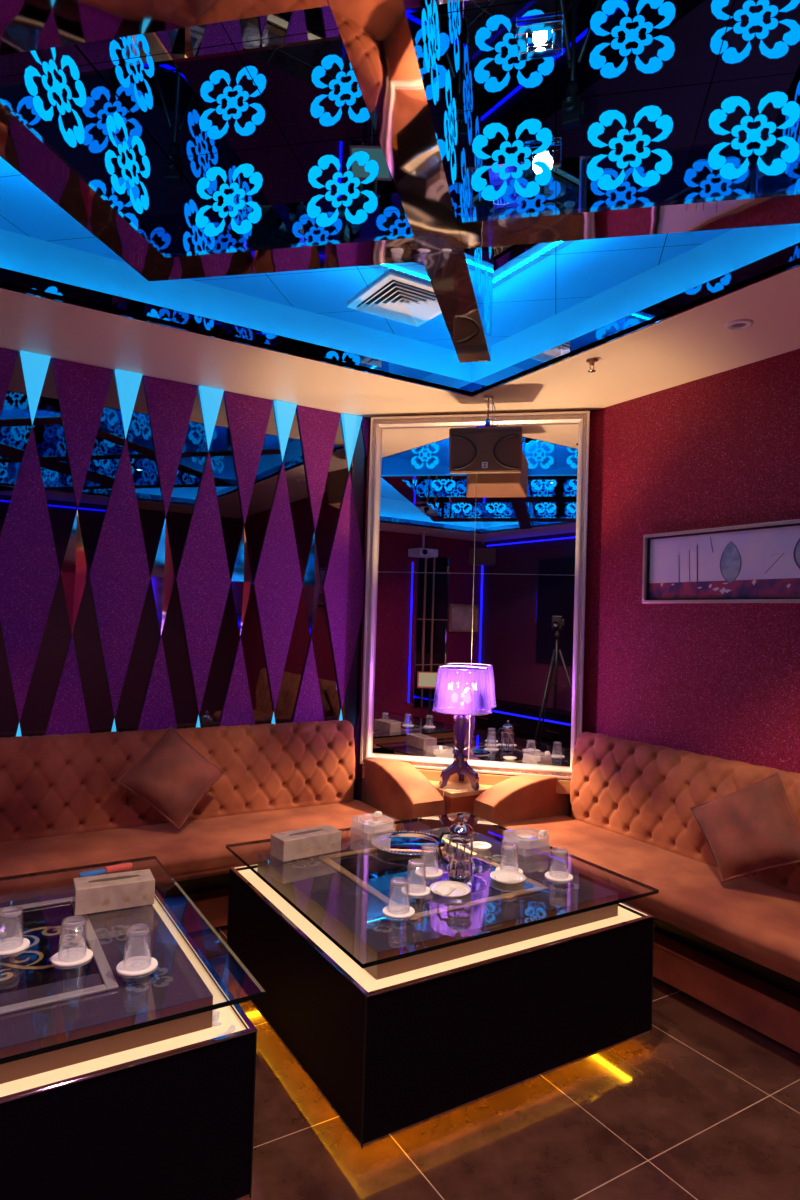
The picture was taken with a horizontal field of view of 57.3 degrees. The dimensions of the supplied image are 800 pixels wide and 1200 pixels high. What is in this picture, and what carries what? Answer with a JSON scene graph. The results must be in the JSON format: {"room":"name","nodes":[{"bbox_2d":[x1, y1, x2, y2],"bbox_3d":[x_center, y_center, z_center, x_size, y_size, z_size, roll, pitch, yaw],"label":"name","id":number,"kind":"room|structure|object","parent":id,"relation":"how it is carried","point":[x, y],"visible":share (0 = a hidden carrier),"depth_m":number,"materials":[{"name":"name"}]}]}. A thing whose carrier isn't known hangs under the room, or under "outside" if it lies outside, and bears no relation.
{"room":"karaoke room","nodes":[
{"label":"karaoke room","id":0,"kind":"room"},
{"bbox_2d":[0,352,366,799],"bbox_3d":[-2.157,-0.039,2.959,4.510,3.000,0.100,3,-2,-31],"label":"mirror","id":1,"kind":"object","parent":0,"point":[15,418],"depth_m":3.54,"materials":[{"name":"grey mirror"}]},
{"bbox_2d":[0,348,17,415],"bbox_3d":[-1.790,-0.760,3.123,0.259,0.663,0.012,3,-2,-31],"label":"diamond panel","id":2,"kind":"object","parent":1,"relation":"attached to","point":[8,357],"visible":1,"depth_m":3.17,"materials":[{"name":"purple fabric"}]},
{"bbox_2d":[16,723,21,736],"bbox_3d":[-1.665,0.733,3.184,0.145,0.400,0.020,3,-2,-31],"label":"panel","id":3,"kind":"object","parent":1,"relation":"attached to","point":[18,729],"visible":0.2,"depth_m":3.20,"materials":[{"name":"teal glass"}]},
{"bbox_2d":[0,425,59,721],"bbox_3d":[-1.641,-0.119,3.209,0.270,1.305,0.012,3,-2,-31],"label":"diamond panel","id":4,"kind":"object","parent":1,"relation":"attached to","point":[29,567],"visible":1,"depth_m":3.20,"materials":[{"name":"purple fabric"}]},
{"bbox_2d":[20,351,50,424],"bbox_3d":[-1.612,-0.927,3.223,0.122,0.313,0.030,3,-2,-31],"label":"panel","id":5,"kind":"object","parent":1,"relation":"attached to","point":[34,365],"visible":1,"depth_m":3.22,"materials":[{"name":"teal glass"}]},
{"bbox_2d":[45,636,89,734],"bbox_3d":[-1.494,0.548,3.295,0.270,0.785,0.012,3,-2,-31],"label":"diamond panel","id":6,"kind":"object","parent":1,"relation":"attached to","point":[68,715],"visible":0.24,"depth_m":3.29,"materials":[{"name":"purple fabric"}]},
{"bbox_2d":[61,511,87,631],"bbox_3d":[-1.468,-0.129,3.305,0.114,0.570,0.030,3,-2,-31],"label":"mirror panel","id":7,"kind":"object","parent":1,"relation":"attached to","point":[74,572],"visible":1,"depth_m":3.31,"materials":[{"name":"red mirror"}]},
{"bbox_2d":[52,358,112,508],"bbox_3d":[-1.454,-0.745,3.329,0.259,0.663,0.012,3,-2,-31],"label":"diamond panel","id":8,"kind":"object","parent":1,"relation":"attached to","point":[82,389],"visible":1,"depth_m":3.32,"materials":[{"name":"purple fabric"}]},
{"bbox_2d":[111,719,115,731],"bbox_3d":[-1.330,0.748,3.389,0.145,0.400,0.020,3,-2,-31],"label":"panel","id":9,"kind":"object","parent":1,"relation":"attached to","point":[114,725],"visible":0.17,"depth_m":3.40,"materials":[{"name":"teal glass"}]},
{"bbox_2d":[89,440,149,717],"bbox_3d":[-1.306,-0.103,3.415,0.270,1.305,0.012,3,-2,-31],"label":"diamond panel","id":10,"kind":"object","parent":1,"relation":"attached to","point":[119,575],"visible":1,"depth_m":3.41,"materials":[{"name":"purple fabric"}]},
{"bbox_2d":[115,369,142,437],"bbox_3d":[-1.276,-0.912,3.428,0.122,0.313,0.030,3,-2,-31],"label":"panel","id":11,"kind":"object","parent":1,"relation":"attached to","point":[128,383],"visible":1,"depth_m":3.42,"materials":[{"name":"teal glass"}]},
{"bbox_2d":[137,636,176,730],"bbox_3d":[-1.158,0.564,3.500,0.270,0.785,0.012,3,-2,-31],"label":"diamond panel","id":12,"kind":"object","parent":1,"relation":"attached to","point":[158,713],"visible":0.24,"depth_m":3.50,"materials":[{"name":"purple fabric"}]},
{"bbox_2d":[151,518,174,633],"bbox_3d":[-1.133,-0.113,3.510,0.114,0.570,0.030,3,-2,-31],"label":"mirror panel","id":13,"kind":"object","parent":1,"relation":"attached to","point":[163,576],"visible":1,"depth_m":3.51,"materials":[{"name":"mirror"}]},
{"bbox_2d":[143,376,197,517],"bbox_3d":[-1.119,-0.729,3.534,0.259,0.663,0.012,3,-2,-31],"label":"diamond panel","id":14,"kind":"object","parent":1,"relation":"attached to","point":[170,403],"visible":1,"depth_m":3.53,"materials":[{"name":"purple fabric"}]},
{"bbox_2d":[176,451,230,713],"bbox_3d":[-0.971,-0.088,3.620,0.270,1.305,0.012,3,-2,-31],"label":"diamond panel","id":15,"kind":"object","parent":1,"relation":"attached to","point":[203,581],"visible":1,"depth_m":3.61,"materials":[{"name":"purple fabric"}]},
{"bbox_2d":[199,385,223,450],"bbox_3d":[-0.941,-0.896,3.633,0.122,0.313,0.030,3,-2,-31],"label":"panel","id":16,"kind":"object","parent":1,"relation":"attached to","point":[210,397],"visible":1,"depth_m":3.63,"materials":[{"name":"teal"}]},
{"bbox_2d":[219,637,254,725],"bbox_3d":[-0.823,0.579,3.706,0.270,0.785,0.012,3,-2,-31],"label":"diamond panel","id":17,"kind":"object","parent":1,"relation":"attached to","point":[237,709],"visible":0.24,"depth_m":3.70,"materials":[{"name":"purple fabric"}]},
{"bbox_2d":[231,527,252,633],"bbox_3d":[-0.798,-0.098,3.716,0.114,0.570,0.030,3,-2,-31],"label":"diamond panel","id":18,"kind":"object","parent":1,"relation":"attached to","point":[241,581],"visible":1,"depth_m":3.71,"materials":[{"name":"silver metal"}]},
{"bbox_2d":[224,391,272,524],"bbox_3d":[-0.784,-0.714,3.739,0.259,0.663,0.012,3,-2,-31],"label":"diamond panel","id":19,"kind":"object","parent":1,"relation":"attached to","point":[248,416],"visible":1,"depth_m":3.73,"materials":[{"name":"purple fabric"}]},
{"bbox_2d":[254,462,302,710],"bbox_3d":[-0.635,-0.072,3.825,0.270,1.305,0.012,3,-2,-31],"label":"diamond panel","id":20,"kind":"object","parent":1,"relation":"attached to","point":[278,585],"visible":1,"depth_m":3.82,"materials":[{"name":"purple fabric"}]},
{"bbox_2d":[274,400,296,461],"bbox_3d":[-0.606,-0.881,3.839,0.122,0.313,0.030,3,-2,-31],"label":"mirror panel","id":21,"kind":"object","parent":1,"relation":"attached to","point":[284,411],"visible":1,"depth_m":3.83,"materials":[{"name":"teal mirror"}]},
{"bbox_2d":[292,638,324,722],"bbox_3d":[-0.488,0.595,3.911,0.270,0.785,0.012,3,-2,-31],"label":"diamond panel","id":22,"kind":"object","parent":1,"relation":"attached to","point":[308,707],"visible":0.24,"depth_m":3.91,"materials":[{"name":"purple fabric"}]},
{"bbox_2d":[303,533,321,635],"bbox_3d":[-0.462,-0.082,3.921,0.114,0.570,0.030,3,-2,-31],"label":"diamond panel","id":23,"kind":"object","parent":1,"relation":"attached to","point":[312,584],"visible":1,"depth_m":3.92,"materials":[{"name":"black mirror"}]},
{"bbox_2d":[296,405,340,531],"bbox_3d":[-0.448,-0.698,3.945,0.259,0.663,0.012,3,-2,-31],"label":"diamond panel","id":24,"kind":"object","parent":1,"relation":"attached to","point":[318,428],"visible":1,"depth_m":3.94,"materials":[{"name":"purple fabric"}]},
{"bbox_2d":[323,472,363,707],"bbox_3d":[-0.311,-0.057,4.024,0.244,1.305,0.012,3,-2,-31],"label":"diamond panel","id":25,"kind":"object","parent":1,"relation":"attached to","point":[343,586],"visible":1,"depth_m":4.02,"materials":[{"name":"purple fabric"}]},
{"bbox_2d":[341,413,361,468],"bbox_3d":[-0.271,-0.865,4.044,0.122,0.313,0.030,3,-2,-31],"label":"panel","id":26,"kind":"object","parent":1,"relation":"attached to","point":[351,423],"visible":1,"depth_m":4.04,"materials":[{"name":"teal mirror"}]},
{"bbox_2d":[354,715,358,779],"bbox_3d":[-0.254,0.819,4.053,0.047,0.359,0.012,3,-2,-31],"label":"diamond panel","id":27,"kind":"object","parent":1,"relation":"attached to","point":[356,735],"visible":0.57,"depth_m":4.05,"materials":[{"name":"purple fabric"}]},
{"bbox_2d":[362,418,368,456],"bbox_3d":[-0.199,-0.911,4.099,0.042,0.214,0.012,3,-2,-31],"label":"diamond panel","id":28,"kind":"object","parent":1,"relation":"attached to","point":[365,422],"visible":1,"depth_m":4.10,"materials":[{"name":"purple fabric"}]},
{"bbox_2d":[0,259,799,418],"bbox_3d":[-0.456,-1.111,1.283,5.375,0.020,4.850,3,-2,-31],"label":"ceiling","id":29,"kind":"structure","parent":0,"point":[693,344],"depth_m":3.16,"materials":[{"name":"beige paint"}]},
{"bbox_2d":[0,242,799,396],"bbox_3d":[-0.431,-1.136,1.187,3.927,0.070,3.372,3,-2,-31],"label":"trim","id":30,"kind":"structure","parent":29,"relation":"attached to","point":[736,277],"depth_m":2.87,"materials":[{"name":"grey mirror"}]},
{"bbox_2d":[449,395,521,473],"bbox_3d":[0.434,-0.814,3.631,0.352,0.397,0.252,1,-2,12],"label":"wall speaker","id":31,"kind":"object","parent":29,"relation":"hanging from","point":[487,448],"visible":1,"depth_m":3.53,"materials":[{"name":"brown plastic"}]},
{"bbox_2d":[450,432,521,471],"bbox_3d":[0.411,-0.714,3.535,0.346,0.179,0.051,1,-2,12],"label":"grille","id":32,"kind":"object","parent":31,"relation":"attached to","point":[469,451],"depth_m":3.53,"materials":[{"name":"plastic"}]},
{"bbox_2d":[586,358,597,372],"bbox_3d":[0.812,-0.992,3.095,0.052,0.048,0.052,3,-2,-31],"label":"sprinkler","id":33,"kind":"object","parent":29,"relation":"attached to","point":[591,361],"visible":1,"depth_m":3.09,"materials":[{"name":"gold metal"}]},
{"bbox_2d":[725,319,752,330],"bbox_3d":[1.244,-1.009,2.685,0.096,0.009,0.096,3,-2,-31],"label":"ceiling speaker","id":34,"kind":"object","parent":29,"relation":"attached to","point":[738,324],"visible":1,"depth_m":2.68,"materials":[{"name":"white plastic"}]},
{"bbox_2d":[0,0,799,350],"bbox_3d":[-0.445,-1.438,1.213,4.395,0.030,3.915,3,-2,-31],"label":"ceiling","id":35,"kind":"structure","parent":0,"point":[286,78],"depth_m":1.97,"materials":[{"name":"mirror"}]},
{"bbox_2d":[0,0,422,280],"bbox_3d":[-0.659,-1.272,1.111,0.946,0.319,2.622,1,-2,12],"label":"ceiling panel","id":36,"kind":"object","parent":35,"relation":"attached to","point":[334,203],"visible":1,"depth_m":2.17,"materials":[{"name":"black mirror"}]},
{"bbox_2d":[328,0,492,362],"bbox_3d":[-0.098,-1.254,1.148,0.138,0.319,4.125,1,-2,12],"label":"ceiling beam","id":37,"kind":"structure","parent":35,"relation":"attached to","point":[397,51],"depth_m":1.75,"materials":[{"name":"silver metal"}]},
{"bbox_2d":[458,73,799,248],"bbox_3d":[0.488,-1.244,0.837,1.138,0.319,2.564,1,-2,12],"label":"ceiling panel","id":38,"kind":"object","parent":35,"relation":"attached to","point":[726,154],"visible":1,"depth_m":1.98,"materials":[{"name":"blue mirror"}]},
{"bbox_2d":[357,419,571,816],"bbox_3d":[0.390,0.067,4.055,1.209,3.000,0.184,1,-2,13],"label":"wall","id":39,"kind":"structure","parent":0,"point":[359,780],"depth_m":4.09,"materials":[{"name":"paper"}]},
{"bbox_2d":[347,272,441,326],"bbox_3d":[0.023,-1.341,3.299,0.393,0.025,0.393,3,-2,-31],"label":"air vent","id":40,"kind":"object","parent":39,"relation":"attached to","point":[404,299],"visible":0.81,"depth_m":3.29,"materials":[{"name":"white plastic"}]},
{"bbox_2d":[0,223,799,381],"bbox_3d":[-0.449,-1.283,1.209,4.395,0.320,3.915,3,-2,-31],"label":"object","id":41,"kind":"structure","parent":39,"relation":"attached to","point":[736,248],"depth_m":3.14,"materials":[{"name":"teal paint"}]},
{"bbox_2d":[360,411,589,793],"bbox_3d":[0.389,-0.007,3.912,1.170,1.971,0.110,1,-2,12],"label":"mirror","id":42,"kind":"object","parent":39,"relation":"attached to","point":[487,570],"visible":0.91,"depth_m":3.90,"materials":[{"name":"clear mirror"}]},
{"bbox_2d":[188,925,799,1199],"bbox_3d":[-0.434,1.505,1.600,6.150,0.050,5.600,3,-2,-31],"label":"floor","id":43,"kind":"structure","parent":0,"point":[702,1105],"depth_m":2.10,"materials":[{"name":"tile"}]},
{"bbox_2d":[0,856,264,1199],"bbox_3d":[-1.113,1.192,1.915,1.156,0.550,1.112,3,-2,-31],"label":"coffee table","id":44,"kind":"object","parent":43,"relation":"on","point":[114,1085],"visible":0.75,"depth_m":1.67,"materials":[{"name":"black paint"}]},
{"bbox_2d":[0,937,29,955],"bbox_3d":[-1.036,0.917,1.938,0.100,0.006,0.100,3,-2,-31],"label":"coaster","id":45,"kind":"object","parent":44,"relation":"on","point":[9,946],"visible":0.99,"depth_m":1.94,"materials":[{"name":"white ceramic"}]},
{"bbox_2d":[0,908,23,943],"bbox_3d":[-1.035,0.868,1.940,0.069,0.094,0.069,3,-2,-31],"label":"drinking glass","id":46,"kind":"object","parent":45,"relation":"on","point":[21,937],"visible":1,"depth_m":1.96,"materials":[{"name":"clear glass"}]},
{"bbox_2d":[51,947,92,966],"bbox_3d":[-0.846,0.921,1.888,0.100,0.006,0.100,3,-2,-31],"label":"coaster","id":47,"kind":"object","parent":44,"relation":"on","point":[69,958],"visible":0.97,"depth_m":1.88,"materials":[{"name":"white ceramic"}]},
{"bbox_2d":[58,918,86,955],"bbox_3d":[-0.845,0.872,1.890,0.069,0.094,0.069,3,-2,-31],"label":"drinking glass","id":48,"kind":"object","parent":47,"relation":"on","point":[83,946],"visible":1,"depth_m":1.90,"materials":[{"name":"clear glass"}]},
{"bbox_2d":[79,863,131,876],"bbox_3d":[-1.008,0.925,2.510,0.176,0.016,0.036,3,-2,-38],"label":"bottle opener","id":49,"kind":"object","parent":44,"relation":"on","point":[123,866],"visible":0.94,"depth_m":2.50,"materials":[{"name":"red plastic"}]},
{"bbox_2d":[72,869,154,915],"bbox_3d":[-0.876,0.892,2.241,0.225,0.078,0.107,3,-2,-27],"label":"tissue box","id":50,"kind":"object","parent":44,"relation":"on","point":[122,890],"visible":1,"depth_m":2.21,"materials":[{"name":"beige wood"}]},
{"bbox_2d":[94,925,173,991],"bbox_3d":[-1.106,0.944,1.921,0.836,0.001,0.736,3,-2,-31],"label":"print","id":51,"kind":"object","parent":44,"relation":"on","point":[109,940],"depth_m":1.94,"materials":[{"name":"grey"}]},
{"bbox_2d":[116,956,157,975],"bbox_3d":[-0.665,0.926,1.851,0.100,0.006,0.100,3,-2,-31],"label":"coaster","id":52,"kind":"object","parent":44,"relation":"on","point":[140,965],"visible":0.97,"depth_m":1.84,"materials":[{"name":"white ceramic"}]},
{"bbox_2d":[123,924,151,963],"bbox_3d":[-0.664,0.876,1.853,0.069,0.094,0.069,3,-2,-31],"label":"drinking glass","id":53,"kind":"object","parent":52,"relation":"on","point":[126,959],"visible":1,"depth_m":1.86,"materials":[{"name":"clear glass"}]},
{"bbox_2d":[0,720,444,932],"bbox_3d":[-1.379,1.033,3.013,3.380,0.885,0.624,3,-2,-31],"label":"tufted sofa","id":54,"kind":"object","parent":43,"relation":"on","point":[63,805],"visible":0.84,"depth_m":3.30,"materials":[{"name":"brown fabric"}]},
{"bbox_2d":[116,726,224,829],"bbox_3d":[-1.015,0.789,3.260,0.477,0.430,0.204,3,-2,-31],"label":"throw pillow","id":55,"kind":"object","parent":54,"relation":"on","point":[172,777],"visible":1,"depth_m":3.20,"materials":[{"name":"fabric"}]},
{"bbox_2d":[226,812,658,1148],"bbox_3d":[0.096,1.248,2.672,1.156,0.550,1.112,3,-2,-31],"label":"coffee table","id":56,"kind":"object","parent":43,"relation":"on","point":[399,1025],"visible":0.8,"depth_m":2.25,"materials":[{"name":"black paint"}]},
{"bbox_2d":[270,825,340,861],"bbox_3d":[-0.356,0.922,2.782,0.250,0.078,0.107,3,-2,-37],"label":"tissue box","id":57,"kind":"object","parent":56,"relation":"on","point":[286,846],"visible":1,"depth_m":2.74,"materials":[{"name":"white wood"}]},
{"bbox_2d":[352,817,394,838],"bbox_3d":[-0.114,0.946,3.055,0.156,0.062,0.156,3,-2,-37],"label":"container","id":58,"kind":"object","parent":56,"relation":"on","point":[369,823],"visible":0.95,"depth_m":3.04,"materials":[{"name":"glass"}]},
{"bbox_2d":[373,811,381,816],"bbox_3d":[-0.094,0.907,3.103,0.024,0.017,0.034,1,-2,36],"label":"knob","id":59,"kind":"object","parent":58,"relation":"on","point":[377,813],"visible":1,"depth_m":3.09,"materials":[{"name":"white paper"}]},
{"bbox_2d":[383,904,414,918],"bbox_3d":[-0.004,0.956,2.248,0.100,0.006,0.100,3,-2,-31],"label":"coaster","id":60,"kind":"object","parent":56,"relation":"on","point":[399,911],"visible":1,"depth_m":2.24,"materials":[{"name":"white ceramic"}]},
{"bbox_2d":[388,878,409,908],"bbox_3d":[-0.002,0.907,2.250,0.069,0.094,0.069,3,-2,-31],"label":"drinking glass","id":61,"kind":"object","parent":60,"relation":"on","point":[407,884],"visible":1,"depth_m":2.26,"materials":[{"name":"clear glass"}]},
{"bbox_2d":[371,831,446,856],"bbox_3d":[0.035,0.964,2.888,0.298,0.023,0.299,3,-2,-31],"label":"serving tray","id":62,"kind":"object","parent":56,"relation":"on","point":[401,843],"visible":0.95,"depth_m":2.91,"materials":[{"name":"silver metal"}]},
{"bbox_2d":[401,884,430,896],"bbox_3d":[0.053,0.963,2.426,0.100,0.006,0.100,3,-2,-31],"label":"coaster","id":63,"kind":"object","parent":56,"relation":"on","point":[415,890],"visible":0.97,"depth_m":2.42,"materials":[{"name":"white ceramic"}]},
{"bbox_2d":[406,860,425,888],"bbox_3d":[0.055,0.913,2.428,0.069,0.094,0.069,3,-2,-31],"label":"drinking glass","id":64,"kind":"object","parent":63,"relation":"on","point":[411,863],"visible":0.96,"depth_m":2.44,"materials":[{"name":"clear glass"}]},
{"bbox_2d":[415,867,442,877],"bbox_3d":[0.103,0.969,2.604,0.100,0.006,0.100,3,-2,-31],"label":"coaster","id":65,"kind":"object","parent":56,"relation":"on","point":[429,873],"visible":0.93,"depth_m":2.59,"materials":[{"name":"white ceramic"}]},
{"bbox_2d":[419,844,438,871],"bbox_3d":[0.105,0.919,2.605,0.069,0.094,0.069,3,-2,-31],"label":"drinking glass","id":66,"kind":"object","parent":65,"relation":"on","point":[421,857],"visible":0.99,"depth_m":2.62,"materials":[{"name":"clear glass"}]},
{"bbox_2d":[286,835,579,932],"bbox_3d":[0.104,1.000,2.679,0.836,0.001,0.736,3,-2,-31],"label":"print","id":67,"kind":"object","parent":56,"relation":"on","point":[356,880],"depth_m":2.57},
{"bbox_2d":[430,881,470,897],"bbox_3d":[0.166,0.961,2.418,0.136,0.016,0.136,3,-2,-31],"label":"plate","id":68,"kind":"object","parent":56,"relation":"on","point":[462,889],"visible":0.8,"depth_m":2.43,"materials":[{"name":"white ceramic"}]},
{"bbox_2d":[433,883,455,895],"bbox_3d":[0.147,0.951,2.417,0.063,0.021,0.085,0,-2,41],"label":"folded napkin","id":69,"kind":"object","parent":68,"relation":"on","point":[446,889],"visible":0.99,"depth_m":2.40,"materials":[{"name":"white fabric"}]},
{"bbox_2d":[438,815,473,879],"bbox_3d":[0.204,0.867,2.572,0.112,0.214,0.088,3,-2,-31],"label":"cafetiere","id":70,"kind":"object","parent":56,"relation":"on","point":[461,829],"visible":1,"depth_m":2.56,"materials":[{"name":"clear glass"}]},
{"bbox_2d":[469,841,491,850],"bbox_3d":[0.317,0.978,2.895,0.090,0.016,0.090,3,-2,-31],"label":"plate","id":71,"kind":"object","parent":56,"relation":"on","point":[478,846],"visible":0.92,"depth_m":2.91,"materials":[{"name":"white ceramic"}]},
{"bbox_2d":[490,870,525,884],"bbox_3d":[0.376,0.971,2.551,0.124,0.016,0.124,3,-2,-31],"label":"plate","id":72,"kind":"object","parent":56,"relation":"on","point":[497,872],"visible":0.62,"depth_m":2.57,"materials":[{"name":"white ceramic"}]},
{"bbox_2d":[495,873,520,881],"bbox_3d":[0.374,0.961,2.545,0.085,0.021,0.063,2,-1,-3],"label":"folded napkin","id":73,"kind":"object","parent":72,"relation":"on","point":[505,877],"visible":0.98,"depth_m":2.53,"materials":[{"name":"white fabric"}]},
{"bbox_2d":[495,866,522,873],"bbox_3d":[0.394,0.979,2.641,0.100,0.006,0.100,3,-2,-31],"label":"coaster","id":74,"kind":"object","parent":56,"relation":"on","point":[512,868],"visible":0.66,"depth_m":2.66,"materials":[{"name":"white ceramic"}]},
{"bbox_2d":[500,843,518,869],"bbox_3d":[0.396,0.929,2.642,0.069,0.094,0.069,3,-2,-31],"label":"drinking glass","id":75,"kind":"object","parent":74,"relation":"on","point":[501,858],"visible":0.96,"depth_m":2.65,"materials":[{"name":"clear glass"}]},
{"bbox_2d":[503,827,539,855],"bbox_3d":[0.502,0.961,2.910,0.156,0.062,0.156,3,-2,-31],"label":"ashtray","id":76,"kind":"object","parent":56,"relation":"on","point":[527,838],"visible":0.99,"depth_m":2.91,"materials":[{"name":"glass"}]},
{"bbox_2d":[538,830,546,835],"bbox_3d":[0.565,0.922,2.897,0.024,0.017,0.034,1,-2,36],"label":"matchbox","id":77,"kind":"object","parent":76,"relation":"on","point":[541,832],"visible":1,"depth_m":2.89,"materials":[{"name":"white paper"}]},
{"bbox_2d":[545,871,572,881],"bbox_3d":[0.565,0.983,2.603,0.100,0.006,0.100,3,-2,-31],"label":"coaster","id":78,"kind":"object","parent":56,"relation":"on","point":[559,876],"visible":1,"depth_m":2.59,"materials":[{"name":"white ceramic"}]},
{"bbox_2d":[549,847,568,874],"bbox_3d":[0.567,0.933,2.604,0.069,0.094,0.069,3,-2,-31],"label":"drinking glass","id":79,"kind":"object","parent":78,"relation":"on","point":[551,857],"visible":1,"depth_m":2.61,"materials":[{"name":"clear glass"}]},
{"bbox_2d":[430,781,493,827],"bbox_3d":[0.343,1.264,3.936,0.524,0.600,0.479,3,-2,-31],"label":"table","id":80,"kind":"object","parent":43,"relation":"on","point":[455,801],"visible":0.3,"depth_m":3.66,"materials":[{"name":"brown paint"}]},
{"bbox_2d":[432,666,491,797],"bbox_3d":[0.312,0.802,3.757,0.312,0.911,0.312,1,-2,39],"label":"table lamp","id":81,"kind":"object","parent":80,"relation":"on","point":[463,692],"visible":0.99,"depth_m":3.68,"materials":[{"name":"purple plastic"}]},
{"bbox_2d":[473,732,799,1053],"bbox_3d":[1.392,1.099,2.537,0.578,0.896,2.987,3,-2,-31],"label":"tufted sofa","id":82,"kind":"object","parent":43,"relation":"on","point":[732,946],"visible":0.81,"depth_m":3.00,"materials":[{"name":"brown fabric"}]},
{"bbox_2d":[689,772,799,882],"bbox_3d":[1.306,0.852,2.747,0.200,0.420,0.540,3,-2,-31],"label":"throw pillow","id":83,"kind":"object","parent":82,"relation":"on","point":[753,828],"visible":1,"depth_m":2.69,"materials":[{"name":"fabric"}]},
{"bbox_2d":[582,349,799,772],"bbox_3d":[2.038,0.069,2.175,0.100,3.000,3.980,3,-2,-31],"label":"wall","id":84,"kind":"structure","parent":0,"point":[721,680],"depth_m":3.27,"materials":[{"name":"paper"}]},
{"bbox_2d":[642,519,799,602],"bbox_3d":[1.532,-0.151,2.887,0.035,0.325,1.400,3,-2,-31],"label":"framed painting","id":85,"kind":"object","parent":84,"relation":"attached to","point":[758,562],"visible":1,"depth_m":3.13,"materials":[{"name":"grey"}]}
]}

